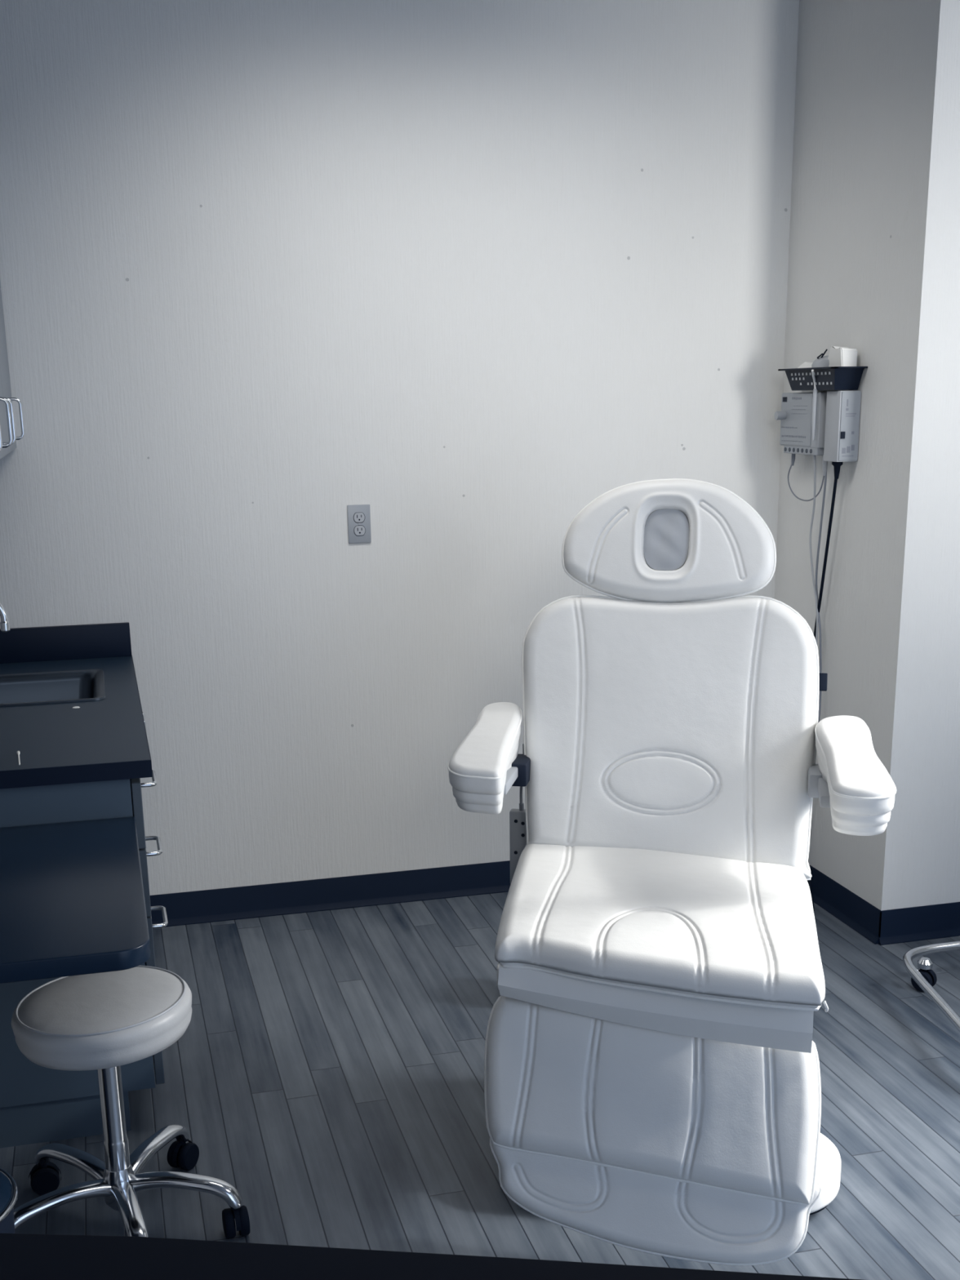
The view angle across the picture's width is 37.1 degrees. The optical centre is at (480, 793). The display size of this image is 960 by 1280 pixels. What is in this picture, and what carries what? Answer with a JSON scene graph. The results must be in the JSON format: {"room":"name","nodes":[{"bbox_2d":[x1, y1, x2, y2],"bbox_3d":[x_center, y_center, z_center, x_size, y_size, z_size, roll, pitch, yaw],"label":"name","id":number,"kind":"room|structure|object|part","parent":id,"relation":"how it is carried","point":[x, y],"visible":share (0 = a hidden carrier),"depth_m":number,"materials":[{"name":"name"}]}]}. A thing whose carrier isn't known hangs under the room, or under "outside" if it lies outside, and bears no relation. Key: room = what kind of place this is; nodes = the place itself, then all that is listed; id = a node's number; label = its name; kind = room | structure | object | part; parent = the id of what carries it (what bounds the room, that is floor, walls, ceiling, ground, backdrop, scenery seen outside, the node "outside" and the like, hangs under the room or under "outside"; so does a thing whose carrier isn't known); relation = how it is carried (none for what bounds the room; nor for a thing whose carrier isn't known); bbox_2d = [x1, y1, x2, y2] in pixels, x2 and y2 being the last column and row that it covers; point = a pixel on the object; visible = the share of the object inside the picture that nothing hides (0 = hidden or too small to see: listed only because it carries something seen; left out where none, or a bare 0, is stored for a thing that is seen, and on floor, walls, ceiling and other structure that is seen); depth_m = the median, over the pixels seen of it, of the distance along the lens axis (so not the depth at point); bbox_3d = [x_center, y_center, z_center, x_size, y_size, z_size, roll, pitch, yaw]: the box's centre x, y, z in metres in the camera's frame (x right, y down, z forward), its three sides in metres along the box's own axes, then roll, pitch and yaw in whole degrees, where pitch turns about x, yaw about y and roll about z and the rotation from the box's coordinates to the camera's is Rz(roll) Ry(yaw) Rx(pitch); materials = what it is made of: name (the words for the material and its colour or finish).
{"room":"medical exam room","nodes":[
{"label":"medical exam room","id":0,"kind":"room"},
{"bbox_2d":[0,0,799,895],"bbox_3d":[-0.364,-1.002,4.357,2.845,2.800,0.100,-5,16,-14],"label":"wall","id":1,"kind":"structure","parent":0,"point":[473,274],"depth_m":4.25,"materials":[{"name":"white paint"}]},
{"bbox_2d":[0,622,132,663],"bbox_3d":[-1.329,-0.433,4.182,0.602,0.101,0.020,-5,16,-14],"label":"backsplash","id":2,"kind":"structure","parent":1,"relation":"attached to","point":[63,642],"depth_m":4.20,"materials":[{"name":"black laminate"}]},
{"bbox_2d":[150,860,511,927],"bbox_3d":[-0.307,0.309,4.671,2.695,0.104,0.016,-5,16,-14],"label":"baseboard","id":3,"kind":"structure","parent":1,"relation":"attached to","point":[212,905],"depth_m":4.63,"materials":[{"name":"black rubber"}]},
{"bbox_2d":[346,504,371,543],"bbox_3d":[-0.366,-0.819,4.348,0.070,0.115,0.009,-5,16,-14],"label":"wall outlet","id":4,"kind":"object","parent":1,"relation":"attached to","point":[358,515],"visible":1,"depth_m":4.35,"materials":[{"name":"grey plastic"}]},
{"bbox_2d":[353,512,364,522],"bbox_3d":[-0.366,-0.837,4.340,0.036,0.031,0.003,-5,16,-14],"label":"receptacle","id":5,"kind":"object","parent":4,"relation":"attached to","point":[357,517],"depth_m":4.34,"materials":[{"name":"grey plastic"}]},
{"bbox_2d":[353,525,365,535],"bbox_3d":[-0.365,-0.799,4.350,0.036,0.031,0.003,-5,16,-14],"label":"receptacle","id":6,"kind":"object","parent":4,"relation":"attached to","point":[357,530],"depth_m":4.35,"materials":[{"name":"grey plastic"}]},
{"bbox_2d":[806,864,881,944],"bbox_3d":[1.087,0.299,4.637,0.016,0.104,0.789,-5,16,-14],"label":"baseboard","id":7,"kind":"structure","parent":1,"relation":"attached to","point":[861,916],"depth_m":4.45,"materials":[{"name":"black rubber"}]},
{"bbox_2d":[0,1232,863,1279],"bbox_3d":[0.014,0.386,0.894,1.000,0.025,0.662,-5,16,-14],"label":"desk","id":8,"kind":"object","parent":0,"point":[23,1256],"visible":1,"depth_m":1.03,"materials":[{"name":"black rubber"}]},
{"bbox_2d":[0,892,959,1279],"bbox_3d":[0.821,1.069,2.269,3.780,0.100,5.660,-5,16,-14],"label":"floor","id":9,"kind":"structure","parent":0,"point":[326,1068],"depth_m":3.37,"materials":[{"name":"grey wood"}]},
{"bbox_2d":[0,1168,17,1233],"bbox_3d":[-0.941,0.824,2.467,0.301,0.314,0.301,-5,16,-14],"label":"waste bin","id":10,"kind":"object","parent":9,"relation":"on","point":[8,1186],"visible":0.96,"depth_m":2.45,"materials":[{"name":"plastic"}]},
{"bbox_3d":[-0.943,0.691,2.430,0.284,0.038,0.284,-5,16,-14],"label":"lid","id":11,"kind":"part","parent":10,"relation":"part of","materials":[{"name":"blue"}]},
{"bbox_2d":[0,711,168,1147],"bbox_3d":[-1.145,0.215,3.710,0.616,0.825,1.320,-5,16,-14],"label":"base cabinet","id":12,"kind":"object","parent":9,"relation":"on","point":[38,1104],"visible":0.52,"depth_m":3.15,"materials":[{"name":"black laminate"}]},
{"bbox_2d":[0,816,151,983],"bbox_3d":[-0.902,0.389,2.685,0.558,0.451,0.792,-5,16,-14],"label":"side table","id":13,"kind":"object","parent":12,"relation":"attached to","point":[73,902],"visible":1,"depth_m":2.55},
{"bbox_2d":[0,622,152,788],"bbox_3d":[-1.160,-0.247,3.574,0.603,0.137,1.336,-5,16,-14],"label":"countertop","id":14,"kind":"structure","parent":12,"relation":"on","point":[104,740],"depth_m":3.42,"materials":[{"name":"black laminate"}]},
{"bbox_2d":[0,602,10,631],"bbox_3d":[-1.351,-0.400,3.687,0.272,0.298,0.077,-5,16,-14],"label":"faucet","id":15,"kind":"object","parent":14,"relation":"on","point":[4,624],"visible":1,"depth_m":3.71,"materials":[{"name":"silver metal"}]},
{"bbox_3d":[-1.350,-0.423,3.697,0.255,0.259,0.018,-5,16,-14],"label":"spout","id":16,"kind":"part","parent":15,"relation":"part of","materials":[{"name":"silver metal"}]},
{"bbox_2d":[17,751,20,764],"bbox_3d":[-0.983,-0.076,3.051,0.006,0.007,0.121,-6,16,-17],"label":"cotton swab","id":17,"kind":"object","parent":14,"relation":"on","point":[18,752],"visible":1,"depth_m":3.06,"materials":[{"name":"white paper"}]},
{"bbox_2d":[0,669,105,706],"bbox_3d":[-1.219,-0.206,3.811,0.438,0.155,0.435,-5,16,-14],"label":"sink","id":18,"kind":"object","parent":14,"relation":"in","point":[82,685],"visible":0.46,"depth_m":3.99,"materials":[{"name":"grey metal"}]},
{"bbox_3d":[-0.812,-0.030,3.361,0.020,0.148,0.616,-5,16,-14],"label":"drawer","id":19,"kind":"part","parent":12,"relation":"part of","materials":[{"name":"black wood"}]},
{"bbox_3d":[-0.809,0.118,3.402,0.020,0.152,0.616,-5,16,-14],"label":"drawer","id":20,"kind":"part","parent":12,"relation":"part of","materials":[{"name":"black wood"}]},
{"bbox_3d":[-0.782,-0.037,3.367,0.041,0.010,0.138,-5,16,-14],"label":"drawer handle","id":21,"kind":"part","parent":12,"relation":"part of","materials":[{"name":"silver metal"}]},
{"bbox_3d":[-0.780,0.124,3.412,0.041,0.010,0.138,-5,16,-14],"label":"drawer handle","id":22,"kind":"part","parent":12,"relation":"part of","materials":[{"name":"silver metal"}]},
{"bbox_3d":[-0.806,0.387,3.477,0.020,0.399,0.616,-5,16,-14],"label":"drawer","id":23,"kind":"part","parent":12,"relation":"part of","materials":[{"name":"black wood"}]},
{"bbox_3d":[-0.777,0.297,3.460,0.041,0.010,0.138,-5,16,-14],"label":"drawer handle","id":24,"kind":"part","parent":12,"relation":"part of","materials":[{"name":"silver metal"}]},
{"bbox_2d":[11,965,249,1238],"bbox_3d":[-0.721,0.628,2.792,0.495,0.509,0.501,-5,16,-14],"label":"stool","id":25,"kind":"object","parent":9,"relation":"on","point":[104,1022],"visible":0.8,"depth_m":2.75,"materials":[{"name":"white leather"}]},
{"bbox_3d":[-0.824,0.802,2.773,0.238,0.063,0.047,-13,20,-37],"label":"leg","id":26,"kind":"part","parent":25,"relation":"part of","materials":[{"name":"silver metal"}]},
{"bbox_3d":[-0.829,0.758,2.929,0.238,0.063,0.047,10,19,34],"label":"leg","id":27,"kind":"part","parent":25,"relation":"part of","materials":[{"name":"silver metal"}]},
{"bbox_3d":[-0.725,0.426,2.756,0.338,0.100,0.338,-5,16,-14],"label":"seat","id":28,"kind":"part","parent":25,"relation":"part of","materials":[{"name":"grey leather"}]},
{"bbox_3d":[-0.666,0.810,2.734,0.047,0.063,0.238,-7,17,-22],"label":"leg","id":29,"kind":"part","parent":25,"relation":"part of","materials":[{"name":"silver metal"}]},
{"bbox_3d":[-0.675,0.743,2.976,0.047,0.063,0.238,5,16,19],"label":"leg","id":30,"kind":"part","parent":25,"relation":"part of","materials":[{"name":"silver metal"}]},
{"bbox_3d":[-0.586,0.781,2.833,0.238,0.063,0.047,2,16,9],"label":"leg","id":31,"kind":"part","parent":25,"relation":"part of","materials":[{"name":"silver metal"}]},
{"bbox_2d":[447,478,896,1265],"bbox_3d":[0.404,0.055,3.125,0.966,1.405,1.400,2,16,11],"label":"chair","id":32,"kind":"object","parent":9,"relation":"on","point":[652,1085],"visible":1,"depth_m":2.94,"materials":[{"name":"white leather"}]},
{"bbox_3d":[0.028,-0.084,3.226,0.126,0.153,0.491,2,16,11],"label":"armrest","id":33,"kind":"part","parent":32,"relation":"part of","materials":[{"name":"white leather"}]},
{"bbox_3d":[0.359,0.239,2.953,0.667,0.068,0.787,2,16,11],"label":"seat","id":34,"kind":"part","parent":32,"relation":"part of","materials":[{"name":"white leather"}]},
{"bbox_3d":[0.430,-0.137,3.317,0.682,0.615,0.289,2,16,11],"label":"backrest","id":35,"kind":"part","parent":32,"relation":"part of","materials":[{"name":"white leather"}]},
{"bbox_3d":[0.619,0.382,2.567,0.011,0.025,0.014,2,16,11],"label":"zip pull","id":36,"kind":"part","parent":32,"relation":"part of","materials":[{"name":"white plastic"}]},
{"bbox_3d":[0.790,-0.042,3.049,0.124,0.154,0.493,1,16,7],"label":"armrest","id":37,"kind":"part","parent":32,"relation":"part of","materials":[{"name":"white leather"}]},
{"bbox_2d":[902,941,959,1031],"bbox_3d":[1.630,0.217,3.653,1.062,0.775,0.860,-5,16,-14],"label":"table","id":38,"kind":"object","parent":9,"relation":"on","point":[923,980],"visible":1,"depth_m":3.92,"materials":[{"name":"silver metal"}]},
{"bbox_2d":[774,0,959,910],"bbox_3d":[1.539,-1.054,4.446,0.985,2.800,0.885,-5,16,-14],"label":"wall column","id":39,"kind":"structure","parent":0,"point":[873,270],"depth_m":4.09,"materials":[{"name":"white paint"}]},
{"bbox_2d":[774,391,826,455],"bbox_3d":[0.991,-1.130,4.373,0.097,0.182,0.250,-5,16,-14],"label":"wall device","id":40,"kind":"object","parent":39,"relation":"attached to","point":[795,415],"visible":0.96,"depth_m":4.35,"materials":[{"name":"grey plastic"}]},
{"bbox_3d":[0.934,-1.174,4.447,0.030,0.027,0.027,-5,16,-14],"label":"knob","id":41,"kind":"part","parent":40,"relation":"part of","materials":[{"name":"grey plastic"}]},
{"bbox_3d":[0.968,-1.146,4.385,0.003,0.154,0.202,-5,16,-14],"label":"panel","id":42,"kind":"part","parent":40,"relation":"part of","materials":[{"name":"grey plastic"}]},
{"bbox_2d":[787,453,824,501],"bbox_3d":[1.002,-0.975,4.416,0.013,0.145,0.241,-5,16,-14],"label":"cord","id":43,"kind":"object","parent":40,"relation":"hanging from","point":[793,458],"visible":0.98,"depth_m":4.47,"materials":[{"name":"grey plastic"}]},
{"bbox_2d":[808,455,817,644],"bbox_3d":[1.017,-0.354,4.503,0.047,1.415,0.079,-5,16,-14],"label":"cord","id":44,"kind":"object","parent":40,"relation":"hanging from","point":[815,461],"visible":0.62,"depth_m":4.42,"materials":[{"name":"grey plastic"}]},
{"bbox_2d":[811,369,817,439],"bbox_3d":[0.980,-1.144,4.219,0.015,0.202,0.050,9,19,32],"label":"handpiece","id":45,"kind":"object","parent":40,"relation":"attached to","point":[815,389],"visible":1,"depth_m":4.23,"materials":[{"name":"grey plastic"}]},
{"bbox_2d":[815,454,827,722],"bbox_3d":[1.047,-0.330,4.442,0.032,1.402,0.122,-2,16,-4],"label":"lead","id":46,"kind":"object","parent":40,"relation":"hanging from","point":[824,464],"visible":0.66,"depth_m":4.39,"materials":[{"name":"grey rubber"}]},
{"bbox_2d":[777,366,867,391],"bbox_3d":[1.010,-1.228,4.242,0.106,0.064,0.353,-5,16,-14],"label":"basket","id":47,"kind":"object","parent":40,"relation":"on","point":[829,378],"visible":0.98,"depth_m":4.14,"materials":[{"name":"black plastic"}]},
{"bbox_2d":[797,361,813,368],"bbox_3d":[0.985,-1.280,4.325,0.058,0.048,0.099,-9,18,-28],"label":"bundle","id":48,"kind":"object","parent":47,"relation":"in","point":[806,364],"visible":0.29,"depth_m":4.30,"materials":[{"name":"white paper"}]},
{"bbox_2d":[811,355,829,367],"bbox_3d":[1.014,-1.252,4.207,0.060,0.068,0.110,-5,16,-14],"label":"packet","id":49,"kind":"object","parent":47,"relation":"in","point":[824,362],"visible":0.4,"depth_m":4.19,"materials":[{"name":"grey plastic"}]},
{"bbox_2d":[817,349,827,359],"bbox_3d":[0.999,-1.284,4.191,0.019,0.032,0.048,-5,16,-14],"label":"tweezers","id":50,"kind":"object","parent":49,"relation":"on","point":[825,351],"visible":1,"depth_m":4.18,"materials":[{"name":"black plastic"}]},
{"bbox_2d":[827,346,857,366],"bbox_3d":[1.044,-1.252,4.148,0.054,0.084,0.100,-5,16,-14],"label":"pouch","id":51,"kind":"object","parent":47,"relation":"in","point":[837,356],"visible":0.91,"depth_m":4.10,"materials":[{"name":"white"}]},
{"bbox_2d":[823,390,861,462],"bbox_3d":[1.059,-1.073,4.181,0.067,0.200,0.092,-5,16,-14],"label":"wall device","id":52,"kind":"object","parent":39,"relation":"attached to","point":[842,407],"visible":1,"depth_m":4.15,"materials":[{"name":"grey plastic"}]},
{"bbox_2d":[808,462,843,911],"bbox_3d":[1.054,-0.320,4.429,0.046,1.385,0.194,-2,16,-3],"label":"power cord","id":53,"kind":"object","parent":52,"relation":"hanging from","point":[837,465],"visible":0.59,"depth_m":4.32,"materials":[{"name":"black rubber"}]},
{"bbox_2d":[840,431,845,439],"bbox_3d":[1.050,-1.037,4.142,0.013,0.020,0.006,-5,16,-14],"label":"switch","id":54,"kind":"object","parent":52,"relation":"attached to","point":[842,434],"depth_m":4.14,"materials":[{"name":"black plastic"}]},
{"bbox_2d":[878,902,959,945],"bbox_3d":[1.623,0.364,4.375,0.889,0.104,0.016,-5,16,-14],"label":"baseboard","id":55,"kind":"structure","parent":39,"relation":"attached to","point":[925,922],"depth_m":4.30,"materials":[{"name":"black rubber"}]},
{"bbox_3d":[-0.964,-0.165,1.385,0.100,2.800,5.560,-5,16,-14],"label":"wall","id":56,"kind":"structure","parent":0,"visible":0},
{"bbox_2d":[0,281,24,458],"bbox_3d":[-1.230,-1.113,3.087,0.366,0.780,1.756,-5,16,-14],"label":"upper cabinet","id":57,"kind":"object","parent":56,"relation":"attached to","point":[8,438],"visible":1,"depth_m":3.64,"materials":[{"name":"grey"}]},
{"bbox_3d":[-0.936,-0.703,2.736,0.037,0.108,0.008,-5,16,-14],"label":"door handle","id":58,"kind":"part","parent":57,"relation":"part of","materials":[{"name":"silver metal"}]},
{"bbox_3d":[-1.147,-1.175,3.306,0.016,0.776,0.446,-5,16,-14],"label":"cabinet door","id":59,"kind":"part","parent":57,"relation":"part of","materials":[{"name":"grey"}]},
{"bbox_3d":[-1.046,-0.813,3.137,0.037,0.108,0.008,-5,16,-14],"label":"door handle","id":60,"kind":"part","parent":57,"relation":"part of","materials":[{"name":"silver metal"}]},
{"bbox_3d":[-1.264,-1.291,3.728,0.016,0.776,0.450,-5,16,-14],"label":"cabinet door","id":61,"kind":"part","parent":57,"relation":"part of","materials":[{"name":"grey"}]},
{"bbox_3d":[-1.087,-0.854,3.286,0.037,0.108,0.008,-5,16,-14],"label":"door handle","id":62,"kind":"part","parent":57,"relation":"part of","materials":[{"name":"silver metal"}]},
{"bbox_3d":[-1.216,-0.982,3.752,0.037,0.108,0.008,-5,16,-14],"label":"door handle","id":63,"kind":"part","parent":57,"relation":"part of","materials":[{"name":"silver metal"}]}
]}

